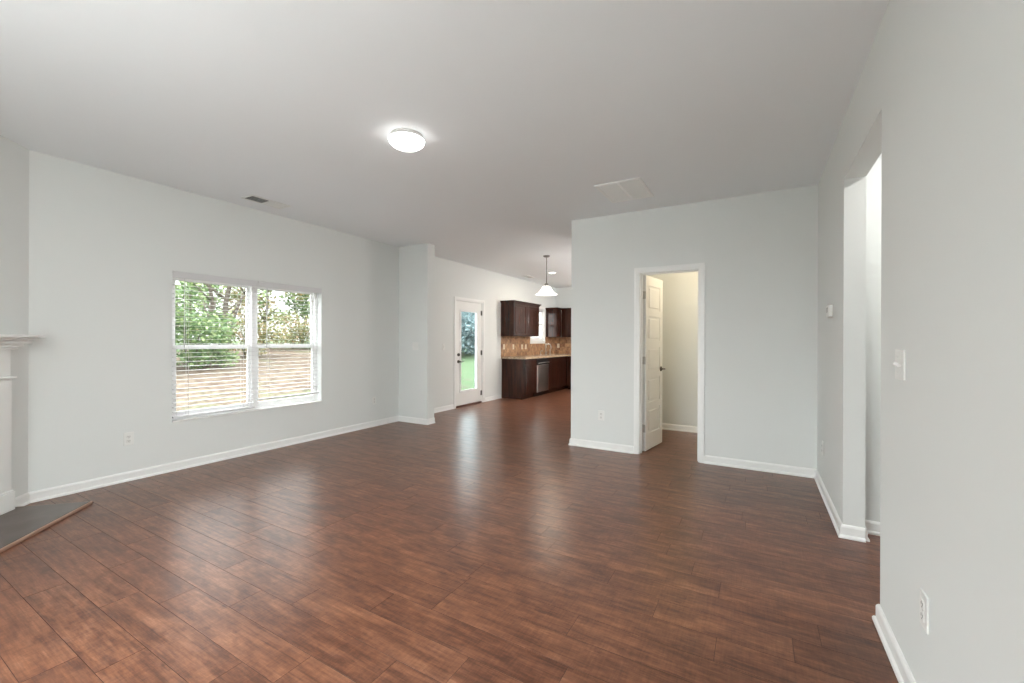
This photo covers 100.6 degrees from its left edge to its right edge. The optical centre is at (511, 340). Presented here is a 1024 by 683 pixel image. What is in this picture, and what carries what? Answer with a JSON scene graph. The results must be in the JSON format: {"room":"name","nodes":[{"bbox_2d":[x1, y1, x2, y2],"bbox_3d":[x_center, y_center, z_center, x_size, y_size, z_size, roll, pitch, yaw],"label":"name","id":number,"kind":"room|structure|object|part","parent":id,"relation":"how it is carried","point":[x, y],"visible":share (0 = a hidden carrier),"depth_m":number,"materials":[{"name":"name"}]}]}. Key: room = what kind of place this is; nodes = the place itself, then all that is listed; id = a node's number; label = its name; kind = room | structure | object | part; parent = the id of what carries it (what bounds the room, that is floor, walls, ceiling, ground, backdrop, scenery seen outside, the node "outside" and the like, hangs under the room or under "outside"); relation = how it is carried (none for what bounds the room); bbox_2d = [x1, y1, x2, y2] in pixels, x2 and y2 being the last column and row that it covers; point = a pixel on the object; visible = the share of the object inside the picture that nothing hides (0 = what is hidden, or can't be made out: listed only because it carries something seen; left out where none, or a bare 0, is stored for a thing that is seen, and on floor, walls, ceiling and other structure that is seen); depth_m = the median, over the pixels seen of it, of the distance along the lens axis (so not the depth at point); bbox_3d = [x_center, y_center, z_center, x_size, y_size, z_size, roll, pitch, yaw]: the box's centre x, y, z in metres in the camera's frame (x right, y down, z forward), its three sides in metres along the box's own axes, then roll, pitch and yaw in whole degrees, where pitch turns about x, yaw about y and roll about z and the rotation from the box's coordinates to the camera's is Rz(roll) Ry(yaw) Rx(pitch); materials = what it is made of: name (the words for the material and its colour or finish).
{"room":"empty living room","nodes":[
{"label":"empty living room","id":0,"kind":"room"},
{"bbox_2d":[0,135,28,496],"bbox_3d":[-3.500,-0.107,2.171,0.100,2.740,2.505,0,0,-15],"label":"wall","id":1,"kind":"structure","parent":0,"point":[14,158],"depth_m":3.19,"materials":[{"name":"paint"}]},
{"bbox_2d":[28,150,554,491],"bbox_3d":[-1.737,-0.100,6.933,0.150,2.740,11.770,0,0,30],"label":"wall","id":2,"kind":"structure","parent":0,"point":[105,246],"depth_m":4.04,"materials":[{"name":"paint"}]},
{"bbox_2d":[124,432,133,445],"bbox_3d":[-3.445,0.886,3.822,0.010,0.117,0.072,0,0,30],"label":"wall outlet","id":3,"kind":"object","parent":2,"relation":"attached to","point":[129,436],"visible":1,"depth_m":3.82,"materials":[{"name":"white plastic"}]},
{"bbox_2d":[15,404,453,506],"bbox_3d":[-2.194,1.226,5.391,0.610,0.084,5.454,0,0,30],"label":"baseboard","id":4,"kind":"structure","parent":2,"relation":"attached to","point":[27,498],"depth_m":4.24,"materials":[{"name":"white wood"}]},
{"bbox_2d":[172,277,321,421],"bbox_3d":[-2.937,0.060,4.846,0.162,1.470,1.625,0,0,30],"label":"window","id":5,"kind":"structure","parent":2,"relation":"in","point":[254,362],"depth_m":4.84,"materials":[{"name":"plastic"}]},
{"bbox_3d":[-3.187,-0.275,4.528,0.022,0.732,0.752,0,0,30],"label":"sash","id":6,"kind":"part","parent":5,"relation":"part of","materials":[{"name":"plastic"}]},
{"bbox_3d":[-3.167,0.404,4.515,0.022,0.712,0.752,0,0,30],"label":"sash","id":7,"kind":"part","parent":5,"relation":"part of","materials":[{"name":"plastic"}]},
{"bbox_2d":[172,271,257,418],"bbox_3d":[-3.109,0.045,4.475,0.073,1.436,0.807,0,0,30],"label":"window blind","id":8,"kind":"object","parent":5,"relation":"attached to","point":[175,274],"visible":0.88,"depth_m":4.43,"materials":[{"name":"white plastic"}]},
{"bbox_3d":[-3.248,0.066,4.254,0.054,1.373,0.002,0,0,30],"label":"ladder cord","id":9,"kind":"part","parent":8,"relation":"part of","materials":[{"name":"white fabric"}]},
{"bbox_3d":[-3.120,0.754,4.480,0.050,0.018,0.775,0,0,30],"label":"rail","id":10,"kind":"part","parent":8,"relation":"part of","materials":[{"name":"white plastic"}]},
{"bbox_3d":[-2.987,0.067,4.707,0.054,1.373,0.002,0,0,30],"label":"ladder cord","id":11,"kind":"part","parent":8,"relation":"part of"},
{"bbox_3d":[-2.911,0.788,4.829,0.097,0.014,1.625,0,0,30],"label":"sill","id":12,"kind":"part","parent":5,"relation":"part of","materials":[{"name":"white wood"}]},
{"bbox_3d":[-2.786,-0.273,5.223,0.022,0.732,0.752,0,0,30],"label":"sash","id":13,"kind":"part","parent":5,"relation":"part of","materials":[{"name":"plastic"}]},
{"bbox_3d":[-2.766,0.405,5.210,0.022,0.712,0.752,0,0,30],"label":"sash","id":14,"kind":"part","parent":5,"relation":"part of","materials":[{"name":"plastic"}]},
{"bbox_2d":[256,281,321,400],"bbox_3d":[-2.702,0.007,5.180,0.073,1.358,0.809,0,0,30],"label":"window blind","id":15,"kind":"object","parent":5,"relation":"attached to","point":[266,285],"visible":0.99,"depth_m":5.11,"materials":[{"name":"white plastic"}]},
{"bbox_3d":[-2.842,0.028,4.958,0.054,1.295,0.002,0,0,30],"label":"ladder cord","id":16,"kind":"part","parent":15,"relation":"part of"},
{"bbox_3d":[-2.713,0.677,5.185,0.050,0.018,0.777,0,0,30],"label":"rail","id":17,"kind":"part","parent":15,"relation":"part of","materials":[{"name":"white plastic"}]},
{"bbox_2d":[454,296,484,408],"bbox_3d":[-0.873,0.227,8.377,0.205,2.091,1.015,0,0,30],"label":"door","id":18,"kind":"structure","parent":2,"relation":"in","point":[475,395],"depth_m":8.41,"materials":[{"name":"white wood"}]},
{"bbox_3d":[-0.842,0.203,8.339,0.012,1.586,0.596,0,0,30],"label":"lite frame","id":19,"kind":"part","parent":18,"relation":"part of","materials":[{"name":"clear glass"}]},
{"bbox_2d":[484,394,501,401],"bbox_3d":[-0.398,1.233,9.087,0.024,0.084,0.655,0,0,30],"label":"baseboard","id":20,"kind":"structure","parent":2,"relation":"attached to","point":[495,397],"depth_m":9.05,"materials":[{"name":"white wood"}]},
{"bbox_2d":[500,300,540,336],"bbox_3d":[0.226,-0.479,9.816,0.361,0.776,1.335,0,0,30],"label":"upper cabinet","id":21,"kind":"object","parent":2,"relation":"attached to","point":[518,318],"visible":1,"depth_m":9.44,"materials":[{"name":"brown wood"}]},
{"bbox_3d":[0.184,-0.455,9.482,0.019,0.712,0.616,0,0,30],"label":"door","id":22,"kind":"part","parent":21,"relation":"part of","materials":[{"name":"brown wood"}]},
{"bbox_3d":[0.227,-0.839,9.816,0.361,0.056,1.335,0,0,30],"label":"crown moulding","id":23,"kind":"part","parent":21,"relation":"part of","materials":[{"name":"brown wood"}]},
{"bbox_3d":[0.494,-0.454,10.020,0.019,0.712,0.616,0,0,30],"label":"door","id":24,"kind":"part","parent":21,"relation":"part of","materials":[{"name":"brown wood"}]},
{"bbox_2d":[501,336,570,356],"bbox_3d":[1.261,0.143,10.178,1.796,0.458,2.910,0,0,30],"label":"backsplash","id":25,"kind":"structure","parent":2,"relation":"attached to","point":[564,343],"depth_m":10.57,"materials":[{"name":"tile"}]},
{"bbox_2d":[530,307,544,343],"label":"window","id":26,"kind":"structure","parent":2,"relation":"in","point":[541,324],"depth_m":11.21,"materials":[{"name":"plastic"}]},
{"bbox_3d":[0.626,-0.223,10.939,0.022,0.412,0.700,0,0,30],"label":"sash","id":27,"kind":"part","parent":26,"relation":"part of","materials":[{"name":"plastic"}]},
{"bbox_2d":[546,307,561,336],"bbox_3d":[1.125,-0.476,11.373,0.361,0.776,0.330,0,0,30],"label":"upper cabinet","id":28,"kind":"object","parent":2,"relation":"attached to","point":[553,315],"visible":1,"depth_m":11.29,"materials":[{"name":"brown wood"}]},
{"bbox_3d":[1.126,-0.836,11.373,0.361,0.056,0.330,0,0,30],"label":"crown moulding","id":29,"kind":"part","parent":28,"relation":"part of","materials":[{"name":"brown wood"}]},
{"bbox_3d":[1.248,-0.452,11.325,0.019,0.712,0.272,0,0,30],"label":"door","id":30,"kind":"part","parent":28,"relation":"part of","materials":[{"name":"brown wood"}]},
{"bbox_2d":[399,243,434,418],"bbox_3d":[-1.489,-0.099,6.627,0.586,2.740,0.163,0,0,30],"label":"wall","id":31,"kind":"structure","parent":0,"point":[416,262],"depth_m":6.53,"materials":[{"name":"paint"}]},
{"bbox_2d":[0,0,888,287],"bbox_3d":[1.249,-1.510,5.200,7.047,0.100,11.790,0,0,30],"label":"ceiling","id":32,"kind":"structure","parent":0,"point":[519,108],"depth_m":2.59,"materials":[{"name":"paint"}]},
{"bbox_2d":[241,195,290,208],"bbox_3d":[-2.612,-1.470,4.526,0.200,0.007,0.420,0,0,30],"label":"ceiling vent","id":33,"kind":"object","parent":32,"relation":"in","point":[253,198],"visible":1,"depth_m":4.51,"materials":[{"name":"white metal"}]},
{"bbox_2d":[388,128,424,151],"bbox_3d":[-0.755,-1.420,3.047,0.254,0.093,0.254,0,0,30],"label":"flush ceiling light","id":34,"kind":"object","parent":32,"relation":"attached to","point":[403,139],"visible":1,"depth_m":2.98,"materials":[{"name":"white glass"}]},
{"bbox_2d":[536,255,557,295],"bbox_3d":[0.597,-1.124,7.347,0.380,0.675,0.380,0,0,30],"label":"pendant light","id":35,"kind":"object","parent":32,"relation":"hanging from","point":[546,290],"visible":1,"depth_m":7.29,"materials":[{"name":"white glass"}]},
{"bbox_3d":[0.596,-0.863,7.347,0.380,0.153,0.380,0,0,30],"label":"lamp shade","id":36,"kind":"part","parent":35,"relation":"part of","materials":[{"name":"white glass"}]},
{"bbox_2d":[595,177,653,202],"bbox_3d":[1.103,-1.454,4.144,0.426,0.012,0.566,0,0,30],"label":"ceiling vent","id":37,"kind":"object","parent":32,"relation":"in","point":[633,188],"visible":1,"depth_m":4.11,"materials":[{"name":"white metal"}]},
{"bbox_2d":[0,388,897,682],"bbox_3d":[1.248,1.321,5.165,6.997,0.080,11.812,0,0,30],"label":"floor","id":38,"kind":"structure","parent":0,"point":[474,544],"depth_m":2.34,"materials":[{"name":"brown wood"}]},
{"bbox_2d":[0,501,92,552],"bbox_3d":[-3.216,1.251,2.249,0.489,0.024,2.019,0,0,-15],"label":"hearth","id":39,"kind":"object","parent":38,"relation":"on","point":[17,525],"visible":0.94,"depth_m":2.94,"materials":[{"name":"grey stone"}]},
{"bbox_2d":[0,334,45,514],"bbox_3d":[-3.578,0.598,2.151,0.645,1.279,2.045,0,0,-15],"label":"fireplace","id":40,"kind":"object","parent":39,"relation":"on","point":[8,342],"visible":1,"depth_m":3.05,"materials":[{"name":"white wood"}]},
{"bbox_3d":[-3.377,0.024,2.205,0.154,0.087,2.045,0,0,-15],"label":"crown moulding","id":41,"kind":"part","parent":40,"relation":"part of","materials":[{"name":"white wood"}]},
{"bbox_2d":[0,334,45,337],"bbox_3d":[-3.358,-0.030,2.210,0.194,0.022,2.045,0,0,-15],"label":"mantel shelf","id":42,"kind":"object","parent":40,"relation":"attached to","point":[1,335],"depth_m":3.00,"materials":[{"name":"white wood"}]},
{"bbox_2d":[502,359,536,399],"bbox_3d":[0.167,0.843,9.478,0.606,0.868,0.535,0,0,30],"label":"base cabinet","id":43,"kind":"object","parent":38,"relation":"on","point":[519,376],"visible":0.99,"depth_m":9.26,"materials":[{"name":"brown wood"}]},
{"bbox_3d":[0.421,0.496,9.332,0.022,0.150,0.517,0,0,30],"label":"drawer","id":44,"kind":"part","parent":43,"relation":"part of","materials":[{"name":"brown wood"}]},
{"bbox_3d":[0.418,0.871,9.333,0.019,0.583,0.517,0,0,30],"label":"door","id":45,"kind":"part","parent":43,"relation":"part of","materials":[{"name":"brown wood"}]},
{"bbox_2d":[533,358,548,396],"bbox_3d":[0.489,0.846,9.950,0.644,0.864,0.594,0,0,30],"label":"dishwasher","id":46,"kind":"object","parent":38,"relation":"on","point":[542,363],"visible":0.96,"depth_m":9.78,"materials":[{"name":"silver metal"}]},
{"bbox_3d":[0.708,0.487,9.824,0.026,0.140,0.586,0,0,30],"label":"control panel","id":47,"kind":"part","parent":46,"relation":"part of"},
{"bbox_3d":[0.708,0.869,9.823,0.030,0.610,0.586,0,0,30],"label":"door","id":48,"kind":"part","parent":46,"relation":"part of","materials":[{"name":"silver metal"}]},
{"bbox_2d":[545,356,565,393],"bbox_3d":[0.876,0.845,10.706,0.606,0.868,1.090,0,0,30],"label":"base cabinet","id":49,"kind":"object","parent":38,"relation":"on","point":[557,365],"visible":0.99,"depth_m":10.54,"materials":[{"name":"brown wood"}]},
{"bbox_3d":[0.995,0.499,10.326,0.022,0.150,0.533,0,0,30],"label":"drawer","id":50,"kind":"part","parent":49,"relation":"part of","materials":[{"name":"brown wood"}]},
{"bbox_3d":[0.993,0.873,10.327,0.019,0.583,0.533,0,0,30],"label":"door","id":51,"kind":"part","parent":49,"relation":"part of","materials":[{"name":"brown wood"}]},
{"bbox_3d":[1.265,0.500,10.793,0.022,0.150,0.533,0,0,30],"label":"drawer","id":52,"kind":"part","parent":49,"relation":"part of","materials":[{"name":"brown wood"}]},
{"bbox_3d":[1.262,0.874,10.794,0.019,0.583,0.533,0,0,30],"label":"door","id":53,"kind":"part","parent":49,"relation":"part of","materials":[{"name":"brown wood"}]},
{"bbox_2d":[563,356,567,388],"bbox_3d":[1.300,0.847,11.461,0.583,0.868,0.638,0,0,30],"label":"base cabinet","id":54,"kind":"object","parent":38,"relation":"on","point":[566,386],"visible":0.14,"depth_m":11.09,"materials":[{"name":"brown wood"}]},
{"bbox_2d":[567,356,570,388],"bbox_3d":[2.087,0.850,11.018,1.200,0.868,0.617,0,0,30],"label":"base cabinet","id":55,"kind":"object","parent":38,"relation":"on","point":[568,357],"visible":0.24,"depth_m":11.02,"materials":[{"name":"brown wood"}]},
{"bbox_2d":[501,354,570,358],"bbox_3d":[1.268,0.392,10.172,1.815,0.038,2.907,0,0,30],"label":"countertop","id":56,"kind":"structure","parent":55,"relation":"on","point":[542,355],"depth_m":9.72,"materials":[{"name":"beige stone"}]},
{"bbox_3d":[1.682,0.876,10.910,0.588,0.583,0.019,0,0,30],"label":"door","id":57,"kind":"part","parent":55,"relation":"part of","materials":[{"name":"brown wood"}]},
{"bbox_2d":[555,287,570,336],"bbox_3d":[3.621,-0.081,10.565,5.497,2.740,0.120,0,0,30],"label":"wall","id":58,"kind":"structure","parent":0,"point":[563,299],"depth_m":11.78,"materials":[{"name":"paint"}]},
{"bbox_2d":[562,308,570,336],"bbox_3d":[1.782,-0.474,11.348,0.960,0.776,0.363,0,0,30],"label":"upper cabinet","id":59,"kind":"object","parent":58,"relation":"attached to","point":[566,312],"visible":0.27,"depth_m":11.37,"materials":[{"name":"brown wood"}]},
{"bbox_2d":[642,271,697,425],"bbox_3d":[2.645,-0.084,5.953,2.573,2.740,0.115,0,0,30],"label":"wall","id":60,"kind":"structure","parent":0,"point":[680,290],"depth_m":6.04,"materials":[{"name":"paint"}]},
{"bbox_2d":[642,421,696,432],"bbox_3d":[2.251,1.242,5.278,2.343,0.084,1.443,0,0,30],"label":"baseboard","id":61,"kind":"structure","parent":60,"relation":"attached to","point":[684,428],"depth_m":6.03,"materials":[{"name":"white wood"}]},
{"bbox_2d":[571,185,817,468],"bbox_3d":[1.866,-0.087,4.603,2.573,2.740,0.115,0,0,30],"label":"wall","id":62,"kind":"structure","parent":0,"point":[759,251],"depth_m":4.34,"materials":[{"name":"paint"}]},
{"bbox_2d":[598,410,603,420],"bbox_3d":[1.049,0.886,5.001,0.072,0.117,0.010,0,0,30],"label":"wall outlet","id":63,"kind":"object","parent":62,"relation":"attached to","point":[600,413],"visible":1,"depth_m":5.00,"materials":[{"name":"white plastic"}]},
{"bbox_2d":[634,263,704,462],"bbox_3d":[1.867,0.235,4.919,0.733,2.096,0.698,0,0,30],"label":"door","id":64,"kind":"structure","parent":62,"relation":"in","point":[648,291],"depth_m":4.82,"materials":[{"name":"white wood"}]},
{"bbox_3d":[1.691,0.262,5.098,0.035,2.016,0.565,0,0,38],"label":"panel","id":65,"kind":"part","parent":64,"relation":"part of","materials":[{"name":"white wood"}]},
{"bbox_2d":[704,455,815,477],"bbox_3d":[2.424,1.243,4.198,0.963,0.084,0.024,0,0,30],"label":"baseboard","id":66,"kind":"structure","parent":62,"relation":"attached to","point":[714,460],"depth_m":4.18,"materials":[{"name":"white wood"}]},
{"bbox_2d":[865,153,881,521],"bbox_3d":[2.957,-0.083,2.571,1.350,2.740,0.110,0,0,30],"label":"wall","id":67,"kind":"structure","parent":0,"point":[874,177],"depth_m":2.83,"materials":[{"name":"paint"}]},
{"bbox_2d":[817,0,1023,682],"bbox_3d":[3.033,-0.083,4.167,0.115,2.740,11.750,0,0,30],"label":"wall","id":68,"kind":"structure","parent":0,"point":[939,90],"depth_m":1.32,"materials":[{"name":"paint"}]},
{"bbox_2d":[826,304,832,317],"bbox_3d":[2.401,-0.220,3.216,0.030,0.100,0.120,0,0,30],"label":"thermostat","id":69,"kind":"object","parent":68,"relation":"attached to","point":[829,308],"visible":1,"depth_m":3.17,"materials":[{"name":"white plastic"}]},
{"bbox_2d":[814,469,915,682],"bbox_3d":[2.049,1.241,1.246,1.389,0.084,5.512,0,0,30],"label":"baseboard","id":70,"kind":"structure","parent":68,"relation":"attached to","point":[899,664],"depth_m":1.92,"materials":[{"name":"white wood"}]},
{"bbox_2d":[892,350,905,380],"bbox_3d":[1.506,0.095,1.659,0.022,0.117,0.118,0,0,30],"label":"light switch","id":71,"kind":"object","parent":68,"relation":"attached to","point":[900,355],"visible":1,"depth_m":1.64,"materials":[{"name":"white plastic"}]},
{"bbox_2d":[920,588,928,633],"bbox_3d":[1.365,0.896,1.410,0.010,0.117,0.072,0,0,30],"label":"wall outlet","id":72,"kind":"object","parent":68,"relation":"attached to","point":[924,600],"visible":1,"depth_m":1.40,"materials":[{"name":"white plastic"}]},
{"bbox_2d":[920,610,924,622],"bbox_3d":[1.363,0.915,1.411,0.004,0.029,0.033,0,0,30],"label":"receptacle","id":73,"kind":"object","parent":72,"relation":"attached to","point":[922,612],"depth_m":1.41,"materials":[{"name":"white plastic"}]},
{"bbox_2d":[920,598,924,610],"bbox_3d":[1.363,0.876,1.411,0.004,0.029,0.033,0,0,30],"label":"receptacle","id":74,"kind":"object","parent":72,"relation":"attached to","point":[922,600],"depth_m":1.41,"materials":[{"name":"white plastic"}]},
{"label":"outside","id":75,"kind":"structure","parent":0,"visible":0},
{"bbox_2d":[176,341,474,410],"bbox_3d":[-24.816,0.885,72.070,104.940,1.302,180.000,0,0,30],"label":"lawn","id":76,"kind":"structure","parent":75,"point":[468,366],"depth_m":11.90,"materials":[{"name":"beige plant"}]},
{"bbox_2d":[175,281,210,322],"bbox_3d":[-10.226,-1.204,11.798,2.541,4.018,2.739,0,0,-1],"label":"leafy tree","id":77,"kind":"object","parent":76,"relation":"on","point":[188,285],"visible":0.03,"depth_m":12.57,"materials":[{"name":"green plant"}]},
{"bbox_2d":[175,281,226,344],"bbox_3d":[-15.795,-1.983,20.580,3.718,4.562,4.513,0,0,30],"label":"leafy tree","id":78,"kind":"object","parent":76,"relation":"on","point":[182,283],"visible":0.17,"depth_m":20.56,"materials":[{"name":"green plant"}]},
{"bbox_2d":[175,303,227,368],"bbox_3d":[-9.536,-0.078,11.585,2.151,1.970,2.834,0,0,30],"label":"shrub","id":79,"kind":"object","parent":76,"relation":"on","point":[194,324],"visible":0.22,"depth_m":12.07,"materials":[{"name":"green plant"}]},
{"bbox_2d":[175,309,239,368],"bbox_3d":[-9.447,-0.066,13.100,2.141,1.883,2.016,0,0,30],"label":"shrub","id":80,"kind":"object","parent":76,"relation":"on","point":[227,356],"visible":0.48,"depth_m":13.06,"materials":[{"name":"green plant"}]},
{"bbox_2d":[175,282,269,359],"bbox_3d":[-10.121,-1.605,14.653,4.088,4.670,6.158,0,0,30],"label":"leafy tree","id":81,"kind":"object","parent":76,"relation":"on","point":[227,295],"visible":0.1,"depth_m":14.57,"materials":[{"name":"green plant"}]},
{"bbox_2d":[196,316,290,356],"bbox_3d":[-10.239,-0.158,16.260,2.328,1.610,2.871,0,0,30],"label":"shrub","id":82,"kind":"object","parent":76,"relation":"on","point":[260,333],"visible":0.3,"depth_m":16.25,"materials":[{"name":"green plant"}]},
{"bbox_2d":[218,286,309,342],"bbox_3d":[-12.599,-2.116,21.298,3.687,4.864,5.025,0,0,30],"label":"leafy tree","id":83,"kind":"object","parent":76,"relation":"on","point":[240,309],"visible":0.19,"depth_m":20.94,"materials":[{"name":"green plant"}]},
{"bbox_2d":[257,312,309,350],"bbox_3d":[-10.418,-0.388,19.917,2.396,1.911,2.914,0,0,30],"label":"shrub","id":84,"kind":"object","parent":76,"relation":"on","point":[293,336],"visible":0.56,"depth_m":19.71,"materials":[{"name":"green plant"}]},
{"bbox_2d":[261,292,309,342],"bbox_3d":[-11.975,-2.121,24.506,3.544,4.876,4.356,0,0,30],"label":"leafy tree","id":85,"kind":"object","parent":76,"relation":"on","point":[293,306],"visible":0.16,"depth_m":23.26,"materials":[{"name":"green plant"}]},
{"bbox_2d":[298,328,310,348],"bbox_3d":[-9.588,-0.260,21.748,2.448,1.997,2.905,0,0,30],"label":"shrub","id":86,"kind":"object","parent":76,"relation":"on","point":[308,342],"visible":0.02,"depth_m":21.08,"materials":[{"name":"green plant"}]},
{"bbox_2d":[461,312,474,353],"bbox_3d":[-3.271,-0.785,23.294,3.963,3.337,4.670,0,0,30],"label":"evergreen tree","id":87,"kind":"object","parent":76,"relation":"on","point":[467,326],"visible":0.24,"depth_m":22.54,"materials":[{"name":"green plant"}]},
{"bbox_3d":[1.192,-0.090,5.893,0.115,2.740,1.443,0,0,30],"label":"wall","id":88,"kind":"structure","parent":0,"visible":0},
{"bbox_2d":[568,438,633,453],"bbox_3d":[1.450,1.239,5.727,0.785,0.084,1.697,0,0,30],"label":"baseboard","id":89,"kind":"structure","parent":88,"relation":"attached to","point":[572,441],"depth_m":4.98,"materials":[{"name":"white wood"}]}
]}

